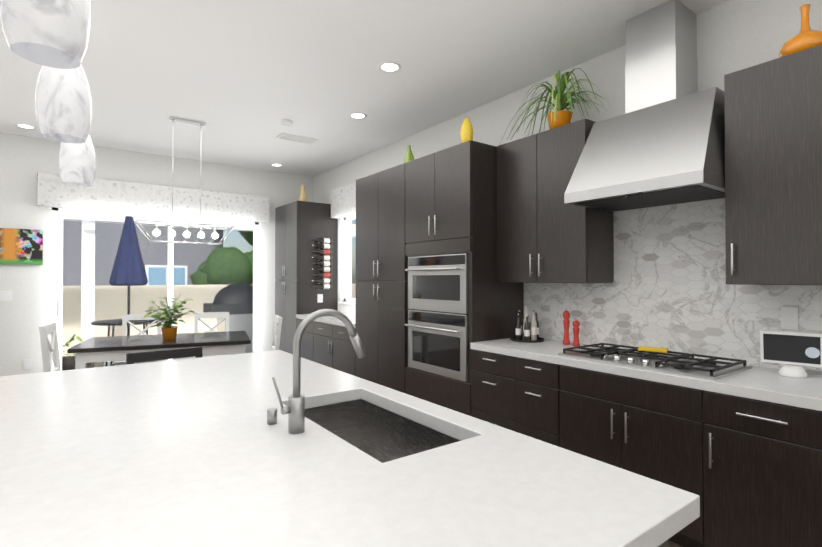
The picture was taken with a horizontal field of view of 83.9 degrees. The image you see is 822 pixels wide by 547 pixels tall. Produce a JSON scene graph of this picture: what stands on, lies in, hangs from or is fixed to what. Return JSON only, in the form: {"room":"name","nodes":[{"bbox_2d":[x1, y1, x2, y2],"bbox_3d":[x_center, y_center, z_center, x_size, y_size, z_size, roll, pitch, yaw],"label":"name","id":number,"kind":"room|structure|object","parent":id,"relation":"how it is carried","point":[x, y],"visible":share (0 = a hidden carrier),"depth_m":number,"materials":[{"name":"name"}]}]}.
{"room":"kitchen","nodes":[
{"label":"kitchen","id":0,"kind":"room"},
{"bbox_2d":[0,133,313,375],"bbox_3d":[-4.212,-0.062,5.660,6.370,3.080,0.180,0,-1,-36],"label":"wall","id":1,"kind":"structure","parent":0,"point":[25,313],"depth_m":5.47,"materials":[{"name":"paint"}]},
{"bbox_2d":[0,290,11,300],"bbox_3d":[-4.646,0.253,5.218,0.150,0.120,0.011,0,-1,-36],"label":"switch plate","id":2,"kind":"object","parent":1,"relation":"attached to","point":[5,295],"depth_m":5.23,"materials":[{"name":"white plastic"}]},
{"bbox_2d":[0,228,42,264],"bbox_3d":[-4.599,-0.311,5.243,0.590,0.410,0.034,0,-1,-36],"label":"picture","id":3,"kind":"object","parent":1,"relation":"attached to","point":[21,246],"visible":0.92,"depth_m":5.29,"materials":[{"name":"paper"}]},
{"bbox_2d":[23,359,30,368],"bbox_3d":[-4.474,1.060,5.338,0.070,0.110,0.007,0,-1,-36],"label":"switch plate","id":4,"kind":"object","parent":1,"relation":"attached to","point":[27,363],"depth_m":5.34,"materials":[{"name":"white plastic"}]},
{"bbox_2d":[37,172,269,222],"bbox_3d":[-3.275,-0.977,6.168,2.730,0.380,0.128,0,-1,-36],"label":"valance","id":5,"kind":"object","parent":1,"relation":"attached to","point":[53,190],"visible":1,"depth_m":5.99,"materials":[{"name":"fabric"}]},
{"bbox_2d":[51,207,258,370],"bbox_3d":[-3.344,0.335,6.265,2.490,2.300,0.110,0,-1,-36],"label":"window frame","id":6,"kind":"structure","parent":1,"relation":"in","point":[57,271],"depth_m":5.80,"materials":[{"name":"white paint"}]},
{"bbox_2d":[63,213,253,360],"bbox_3d":[-3.353,0.340,6.277,2.370,2.190,0.001,0,-1,-36],"label":"window glass","id":7,"kind":"structure","parent":6,"relation":"attached to","point":[150,275],"depth_m":6.20,"materials":[{"name":"clear glass"}]},
{"bbox_2d":[0,0,729,176],"bbox_3d":[-1.086,-1.708,1.435,6.770,0.120,10.760,0,-1,-36],"label":"ceiling","id":8,"kind":"structure","parent":0,"point":[241,79],"depth_m":3.61,"materials":[{"name":"paint"}]},
{"bbox_2d":[14,123,36,129],"bbox_3d":[-4.204,-1.603,4.993,0.188,0.011,0.188,-1,-1,45],"label":"recessed light","id":9,"kind":"object","parent":8,"relation":"in","point":[25,126],"depth_m":5.00,"materials":[{"name":"white paint"}]},
{"bbox_2d":[0,0,90,68],"bbox_3d":[-0.760,-1.052,0.960,0.150,1.199,0.150,0,-1,-36],"label":"pendant light","id":10,"kind":"object","parent":8,"relation":"hanging from","point":[52,33],"visible":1,"depth_m":0.92,"materials":[{"name":"white glass"}]},
{"bbox_2d":[35,65,91,143],"bbox_3d":[-1.147,-1.046,1.520,0.150,1.199,0.150,0,-1,-36],"label":"pendant light","id":11,"kind":"object","parent":8,"relation":"hanging from","point":[63,105],"visible":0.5,"depth_m":1.46,"materials":[{"name":"white glass"}]},
{"bbox_2d":[58,135,95,186],"bbox_3d":[-1.643,-1.038,2.260,0.150,1.199,0.150,0,-1,-36],"label":"pendant light","id":12,"kind":"object","parent":8,"relation":"hanging from","point":[77,164],"visible":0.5,"depth_m":2.20,"materials":[{"name":"white glass"}]},
{"bbox_2d":[134,116,235,244],"bbox_3d":[-2.352,-0.963,4.805,0.932,1.294,0.232,0,-1,-36],"label":"pendant chandelier","id":13,"kind":"object","parent":8,"relation":"hanging from","point":[171,233],"visible":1,"depth_m":4.77,"materials":[{"name":"silver metal"}]},
{"bbox_2d":[270,163,282,166],"bbox_3d":[-1.964,-1.584,6.692,0.188,0.011,0.188,-1,-1,45],"label":"recessed light","id":14,"kind":"object","parent":8,"relation":"in","point":[272,164],"depth_m":6.67,"materials":[{"name":"white paint"}]},
{"bbox_2d":[281,119,292,125],"bbox_3d":[-1.312,-1.593,4.833,0.120,0.034,0.120,0,-1,-36],"label":"smoke detector","id":15,"kind":"object","parent":8,"relation":"attached to","point":[286,122],"visible":1,"depth_m":4.80,"materials":[{"name":"white plastic"}]},
{"bbox_2d":[276,133,318,144],"bbox_3d":[-1.346,-1.594,5.429,0.450,0.019,0.200,0,-1,-36],"label":"ceiling vent","id":16,"kind":"object","parent":8,"relation":"in","point":[295,138],"visible":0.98,"depth_m":5.39,"materials":[{"name":"white metal"}]},
{"bbox_2d":[349,112,366,119],"bbox_3d":[-0.542,-1.606,4.670,0.188,0.011,0.188,-1,-1,45],"label":"recessed light","id":17,"kind":"object","parent":8,"relation":"in","point":[355,115],"depth_m":4.66,"materials":[{"name":"white paint"}]},
{"bbox_2d":[378,61,401,72],"bbox_3d":[-0.168,-1.618,3.597,0.188,0.011,0.188,-1,-1,45],"label":"recessed light","id":18,"kind":"object","parent":8,"relation":"in","point":[389,67],"depth_m":3.59,"materials":[{"name":"white paint"}]},
{"bbox_2d":[314,0,821,374],"bbox_3d":[1.497,-0.086,3.433,0.180,3.080,10.540,0,-1,-36],"label":"wall","id":19,"kind":"structure","parent":0,"point":[734,35],"depth_m":3.43,"materials":[{"name":"paint"}]},
{"bbox_2d":[331,183,355,218],"bbox_3d":[-0.657,-1.017,6.104,0.128,0.400,1.580,0,-1,-36],"label":"valance","id":20,"kind":"object","parent":19,"relation":"attached to","point":[343,202],"visible":0.38,"depth_m":6.38,"materials":[{"name":"fabric"}]},
{"bbox_2d":[339,215,355,304],"bbox_3d":[-0.570,-0.201,6.172,0.140,1.270,1.440,0,-1,-36],"label":"window","id":21,"kind":"structure","parent":19,"relation":"in","point":[348,300],"depth_m":6.71,"materials":[{"name":"white paint"}]},
{"bbox_2d":[497,119,613,282],"bbox_3d":[1.073,-0.492,3.535,0.384,1.125,0.816,0,-1,-36],"label":"upper cabinet","id":22,"kind":"object","parent":19,"relation":"attached to","point":[545,234],"visible":0.96,"depth_m":3.36,"materials":[{"name":"brown wood"}]},
{"bbox_2d":[500,68,608,143],"bbox_3d":[1.013,-1.217,3.393,0.632,0.515,0.851,0,-1,-36],"label":"potted plant","id":23,"kind":"object","parent":22,"relation":"on","point":[560,116],"visible":1,"depth_m":3.37,"materials":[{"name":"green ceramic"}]},
{"bbox_2d":[564,0,724,211],"bbox_3d":[1.473,-1.032,2.817,0.598,1.199,0.813,0,-1,-36],"label":"range hood","id":24,"kind":"object","parent":19,"relation":"attached to","point":[660,141],"visible":0.85,"depth_m":2.74,"materials":[{"name":"metal"}]},
{"bbox_2d":[524,198,821,374],"bbox_3d":[2.022,0.022,2.559,0.010,1.015,3.512,0,-1,-36],"label":"backsplash","id":25,"kind":"structure","parent":19,"relation":"attached to","point":[669,288],"depth_m":2.96,"materials":[{"name":"stone"}]},
{"bbox_2d":[550,301,557,316],"bbox_3d":[1.158,0.287,3.713,0.007,0.120,0.075,0,-1,-36],"label":"outlet","id":26,"kind":"object","parent":25,"relation":"attached to","point":[553,305],"depth_m":3.71,"materials":[{"name":"white plastic"}]},
{"bbox_2d":[561,304,566,319],"bbox_3d":[1.217,0.306,3.633,0.007,0.120,0.050,0,-1,-36],"label":"outlet","id":27,"kind":"object","parent":25,"relation":"attached to","point":[563,307],"depth_m":3.64,"materials":[{"name":"white plastic"}]},
{"bbox_2d":[781,307,797,329],"bbox_3d":[2.059,0.244,2.490,0.007,0.120,0.075,0,-1,-36],"label":"outlet","id":28,"kind":"object","parent":25,"relation":"attached to","point":[789,317],"depth_m":2.49,"materials":[{"name":"white plastic"}]},
{"bbox_2d":[724,45,821,284],"bbox_3d":[2.002,-0.506,2.305,0.348,1.124,0.618,0,-1,-36],"label":"upper cabinet","id":29,"kind":"object","parent":19,"relation":"attached to","point":[773,172],"visible":1,"depth_m":2.26,"materials":[{"name":"brown wood"}]},
{"bbox_2d":[779,4,821,57],"bbox_3d":[1.981,-1.206,2.299,0.210,0.273,0.210,0,-1,-36],"label":"vase","id":30,"kind":"object","parent":29,"relation":"on","point":[806,37],"visible":0.77,"depth_m":2.26,"materials":[{"name":"orange ceramic"}]},
{"bbox_2d":[668,540,682,546],"bbox_3d":[-1.086,1.482,1.401,6.770,0.100,10.760,0,-1,-36],"label":"floor","id":31,"kind":"structure","parent":0,"point":[671,544],"depth_m":2.44,"materials":[{"name":"brown wood"}]},
{"bbox_2d":[39,322,60,371],"bbox_3d":[-2.895,0.946,3.989,0.480,1.028,0.440,0,-1,-28],"label":"chair","id":32,"kind":"object","parent":31,"relation":"on","point":[50,351],"visible":0.4,"depth_m":3.84,"materials":[{"name":"white paint"}]},
{"bbox_2d":[114,314,161,365],"bbox_3d":[-3.273,0.992,5.516,0.440,0.970,0.480,0,-1,-23],"label":"chair","id":33,"kind":"object","parent":31,"relation":"on","point":[125,319],"visible":0.27,"depth_m":5.66,"materials":[{"name":"white paint"}]},
{"bbox_2d":[67,331,250,368],"bbox_3d":[-2.618,1.088,4.960,1.600,0.765,0.940,0,-1,-23],"label":"dining table","id":34,"kind":"object","parent":31,"relation":"on","point":[99,351],"visible":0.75,"depth_m":4.71,"materials":[{"name":"grey"}]},
{"bbox_2d":[142,294,195,338],"bbox_3d":[-2.591,0.454,4.950,0.588,0.501,0.399,0,-1,-36],"label":"potted plant","id":35,"kind":"object","parent":34,"relation":"on","point":[169,329],"visible":1,"depth_m":4.90,"materials":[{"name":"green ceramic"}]},
{"bbox_2d":[126,346,202,363],"bbox_3d":[-1.617,1.002,3.127,0.510,0.897,0.550,1,-1,-40],"label":"chair","id":36,"kind":"object","parent":31,"relation":"on","point":[133,358],"visible":0.12,"depth_m":3.30,"materials":[{"name":"grey"}]},
{"bbox_2d":[192,312,230,357],"bbox_3d":[-2.538,0.995,5.834,0.440,0.970,0.480,0,-1,-23],"label":"chair","id":37,"kind":"object","parent":31,"relation":"on","point":[198,316],"visible":0.25,"depth_m":6.00,"materials":[{"name":"white paint"}]},
{"bbox_2d":[271,315,281,350],"bbox_3d":[-1.774,0.989,5.326,0.480,0.970,0.440,0,-1,-23],"label":"chair","id":38,"kind":"object","parent":31,"relation":"on","point":[276,336],"visible":0.35,"depth_m":5.31,"materials":[{"name":"white paint"}]},
{"bbox_2d":[275,201,337,353],"bbox_3d":[-1.612,0.237,6.926,0.674,2.510,0.858,0,-1,-36],"label":"tall cabinet","id":39,"kind":"object","parent":31,"relation":"on","point":[300,226],"visible":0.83,"depth_m":6.61,"materials":[{"name":"brown wood"}]},
{"bbox_2d":[299,184,306,200],"bbox_3d":[-1.558,-1.156,6.597,0.110,0.265,0.110,0,-1,-36],"label":"vase","id":40,"kind":"object","parent":39,"relation":"on","point":[302,197],"visible":0.83,"depth_m":6.57,"materials":[{"name":"ceramic"}]},
{"bbox_2d":[312,238,331,302],"bbox_3d":[-1.283,-0.048,6.582,0.300,0.932,0.089,0,-1,-36],"label":"wine rack","id":41,"kind":"object","parent":39,"relation":"attached to","point":[324,275],"visible":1,"depth_m":6.58,"materials":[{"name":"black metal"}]},
{"bbox_2d":[297,318,355,375],"bbox_3d":[-0.865,1.049,5.904,0.674,0.864,1.652,0,-1,-36],"label":"base cabinet","id":42,"kind":"object","parent":31,"relation":"on","point":[329,345],"visible":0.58,"depth_m":5.57,"materials":[{"name":"brown wood"}]},
{"bbox_2d":[296,313,355,327],"bbox_3d":[-0.855,0.591,5.916,0.647,0.050,1.650,0,-1,-36],"label":"countertop","id":43,"kind":"structure","parent":42,"relation":"on","point":[334,320],"depth_m":5.73,"materials":[{"name":"white stone"}]},
{"bbox_2d":[355,163,406,392],"bbox_3d":[-0.095,0.214,4.867,0.674,2.510,0.938,0,-1,-36],"label":"pantry cabinet","id":44,"kind":"object","parent":31,"relation":"on","point":[381,294],"visible":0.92,"depth_m":4.63,"materials":[{"name":"brown wood"}]},
{"bbox_2d":[404,145,413,162],"bbox_3d":[-0.017,-1.146,4.454,0.110,0.200,0.110,0,-1,-36],"label":"vase","id":45,"kind":"object","parent":44,"relation":"on","point":[409,156],"visible":0.71,"depth_m":4.42,"materials":[{"name":"green ceramic"}]},
{"bbox_2d":[405,140,523,415],"bbox_3d":[0.435,0.206,4.122,0.704,2.510,0.882,0,-1,-36],"label":"tall cabinet","id":46,"kind":"object","parent":31,"relation":"on","point":[460,298],"visible":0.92,"depth_m":3.81,"materials":[{"name":"brown wood"}]},
{"bbox_2d":[460,118,472,142],"bbox_3d":[0.462,-1.166,3.788,0.110,0.225,0.110,0,-1,-36],"label":"vase","id":47,"kind":"object","parent":46,"relation":"on","point":[466,133],"visible":0.88,"depth_m":3.75,"materials":[{"name":"ceramic"}]},
{"bbox_2d":[308,399,667,546],"bbox_3d":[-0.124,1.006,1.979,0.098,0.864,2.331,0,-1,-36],"label":"base cabinet","id":48,"kind":"object","parent":31,"relation":"on","point":[665,544],"depth_m":1.05,"materials":[{"name":"brown wood"}]},
{"bbox_2d":[0,350,699,546],"bbox_3d":[-0.926,0.544,1.548,1.990,0.050,2.681,0,-1,-36],"label":"countertop","id":49,"kind":"structure","parent":48,"relation":"on","point":[196,452],"depth_m":1.16,"materials":[{"name":"white stone"}]},
{"bbox_2d":[267,408,276,424],"bbox_3d":[-0.481,0.494,1.585,0.034,0.049,0.034,0,-1,-36],"label":"switch","id":50,"kind":"object","parent":49,"relation":"on","point":[271,416],"visible":1,"depth_m":1.57,"materials":[{"name":"metal"}]},
{"bbox_2d":[272,309,366,433],"bbox_3d":[-0.301,0.319,1.557,0.343,0.398,0.052,0,-1,-36],"label":"faucet","id":51,"kind":"object","parent":49,"relation":"on","point":[294,409],"visible":1,"depth_m":1.49,"materials":[{"name":"metal"}]},
{"bbox_2d":[305,399,459,462],"bbox_3d":[-0.153,0.677,1.669,0.386,0.213,0.776,0,-1,-36],"label":"sink basin","id":52,"kind":"object","parent":49,"relation":"in","point":[380,434],"visible":0.12,"depth_m":1.96,"materials":[{"name":"grey metal"}]},
{"bbox_2d":[471,349,510,429],"bbox_3d":[0.858,1.024,3.595,0.638,0.864,0.447,0,-1,-36],"label":"base cabinet","id":53,"kind":"object","parent":31,"relation":"on","point":[491,372],"depth_m":3.41,"materials":[{"name":"brown wood"}]},
{"bbox_2d":[511,356,554,444],"bbox_3d":[1.099,1.020,3.269,0.638,0.864,0.363,0,-1,-36],"label":"base cabinet","id":54,"kind":"object","parent":31,"relation":"on","point":[532,381],"depth_m":3.10,"materials":[{"name":"brown wood"}]},
{"bbox_2d":[555,364,698,546],"bbox_3d":[1.453,1.015,2.788,0.638,0.864,0.832,0,-1,-36],"label":"base cabinet","id":55,"kind":"object","parent":31,"relation":"on","point":[650,429],"depth_m":2.54,"materials":[{"name":"brown wood"}]},
{"bbox_2d":[699,390,821,546],"bbox_3d":[1.848,1.009,2.252,0.638,0.864,0.500,0,-1,-36],"label":"base cabinet","id":56,"kind":"object","parent":31,"relation":"on","point":[748,471],"depth_m":2.08,"materials":[{"name":"brown wood"}]},
{"bbox_2d":[470,338,821,410],"bbox_3d":[1.761,0.552,2.359,0.638,0.050,3.508,0,-1,-36],"label":"countertop","id":57,"kind":"structure","parent":56,"relation":"on","point":[765,384],"depth_m":2.35,"materials":[{"name":"white stone"}]},
{"bbox_2d":[510,306,543,342],"bbox_3d":[0.937,0.403,3.699,0.270,0.276,0.270,0,-1,-36],"label":"tray","id":58,"kind":"object","parent":57,"relation":"on","point":[531,332],"visible":1,"depth_m":3.63,"materials":[{"name":"black metal"}]},
{"bbox_2d":[563,309,569,344],"bbox_3d":[1.183,0.404,3.483,0.053,0.270,0.053,-1,-1,42],"label":"pepper mill","id":59,"kind":"object","parent":57,"relation":"on","point":[566,323],"depth_m":3.47,"materials":[{"name":"red paint"}]},
{"bbox_2d":[569,319,579,345],"bbox_3d":[1.229,0.438,3.404,0.053,0.200,0.053,-1,-1,42],"label":"pepper mill","id":60,"kind":"object","parent":57,"relation":"on","point":[576,324],"depth_m":3.39,"materials":[{"name":"red paint"}]},
{"bbox_2d":[558,343,751,379],"bbox_3d":[1.434,0.510,2.778,0.510,0.042,0.910,0,-1,-36],"label":"cooktop","id":61,"kind":"object","parent":57,"relation":"in","point":[688,364],"visible":0.98,"depth_m":2.65,"materials":[{"name":"metal"}]},
{"bbox_2d":[638,346,667,352],"bbox_3d":[1.530,0.480,2.893,0.160,0.018,0.100,0,-1,34],"label":"cloth","id":62,"kind":"object","parent":61,"relation":"on","point":[653,349],"visible":1,"depth_m":2.87,"materials":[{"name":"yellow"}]},
{"bbox_2d":[760,329,821,377],"bbox_3d":[1.958,0.411,2.352,0.130,0.231,0.256,0,-1,-36],"label":"smart display","id":63,"kind":"object","parent":57,"relation":"on","point":[793,351],"visible":1,"depth_m":2.33,"materials":[{"name":"white plastic"}]},
{"label":"outside","id":64,"kind":"structure","parent":0,"visible":0},
{"bbox_2d":[94,357,191,367],"bbox_3d":[-6.239,1.614,11.789,28.000,0.100,33.200,0,-1,-36],"label":"ground","id":65,"kind":"structure","parent":64,"point":[108,363],"depth_m":8.11,"materials":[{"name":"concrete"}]},
{"bbox_2d":[62,334,94,370],"bbox_3d":[-4.974,1.213,6.760,1.175,0.594,0.506,0,-1,30],"label":"planter","id":66,"kind":"object","parent":65,"relation":"on","point":[69,364],"depth_m":6.85,"materials":[{"name":"grey"}]},
{"bbox_2d":[91,319,162,365],"bbox_3d":[-4.583,1.143,7.424,1.000,0.751,1.000,0,-1,-36],"label":"patio table","id":67,"kind":"object","parent":65,"relation":"on","point":[111,322],"depth_m":7.13,"materials":[{"name":"black metal"}]},
{"bbox_2d":[109,216,147,365],"bbox_3d":[-4.583,0.257,7.433,0.545,2.520,0.545,0,-1,-36],"label":"umbrella","id":68,"kind":"object","parent":65,"relation":"on","point":[126,273],"depth_m":7.34,"materials":[{"name":"blue fabric"}]},
{"bbox_2d":[63,220,222,285],"bbox_3d":[-12.876,-1.934,12.912,12.600,7.020,7.580,0,-1,-36],"label":"house","id":69,"kind":"structure","parent":65,"relation":"on","point":[152,254],"depth_m":12.45,"materials":[{"name":"grey paint"}]},
{"bbox_2d":[62,284,355,356],"bbox_3d":[-4.637,0.891,9.623,28.000,1.300,0.200,0,-1,-36],"label":"wall","id":70,"kind":"structure","parent":65,"relation":"on","point":[112,303],"depth_m":8.93,"materials":[{"name":"beige paint"}]},
{"bbox_2d":[63,212,355,341],"bbox_3d":[-4.754,0.184,8.104,14.000,2.680,0.280,0,-1,-36],"label":"patio post","id":71,"kind":"object","parent":65,"relation":"on","point":[87,276],"depth_m":7.58,"materials":[{"name":"white paint"}]},
{"bbox_2d":[83,225,93,229],"bbox_3d":[-5.321,-0.762,7.552,0.140,0.080,0.049,0,-1,-36],"label":"light","id":72,"kind":"object","parent":71,"relation":"attached to","point":[87,227],"depth_m":7.53,"materials":[{"name":"white plastic"}]},
{"bbox_2d":[190,231,252,284],"bbox_3d":[-3.927,-0.848,12.755,4.358,4.846,3.113,0,-1,-36],"label":"shrub","id":73,"kind":"object","parent":65,"relation":"on","point":[237,261],"depth_m":10.79,"materials":[{"name":"green plant"}]},
{"bbox_2d":[203,283,252,354],"bbox_3d":[-3.053,0.847,8.182,1.100,1.356,0.620,0,-1,-36],"label":"outdoor grill","id":74,"kind":"object","parent":65,"relation":"on","point":[241,319],"depth_m":7.92,"materials":[{"name":"black metal"}]}
]}

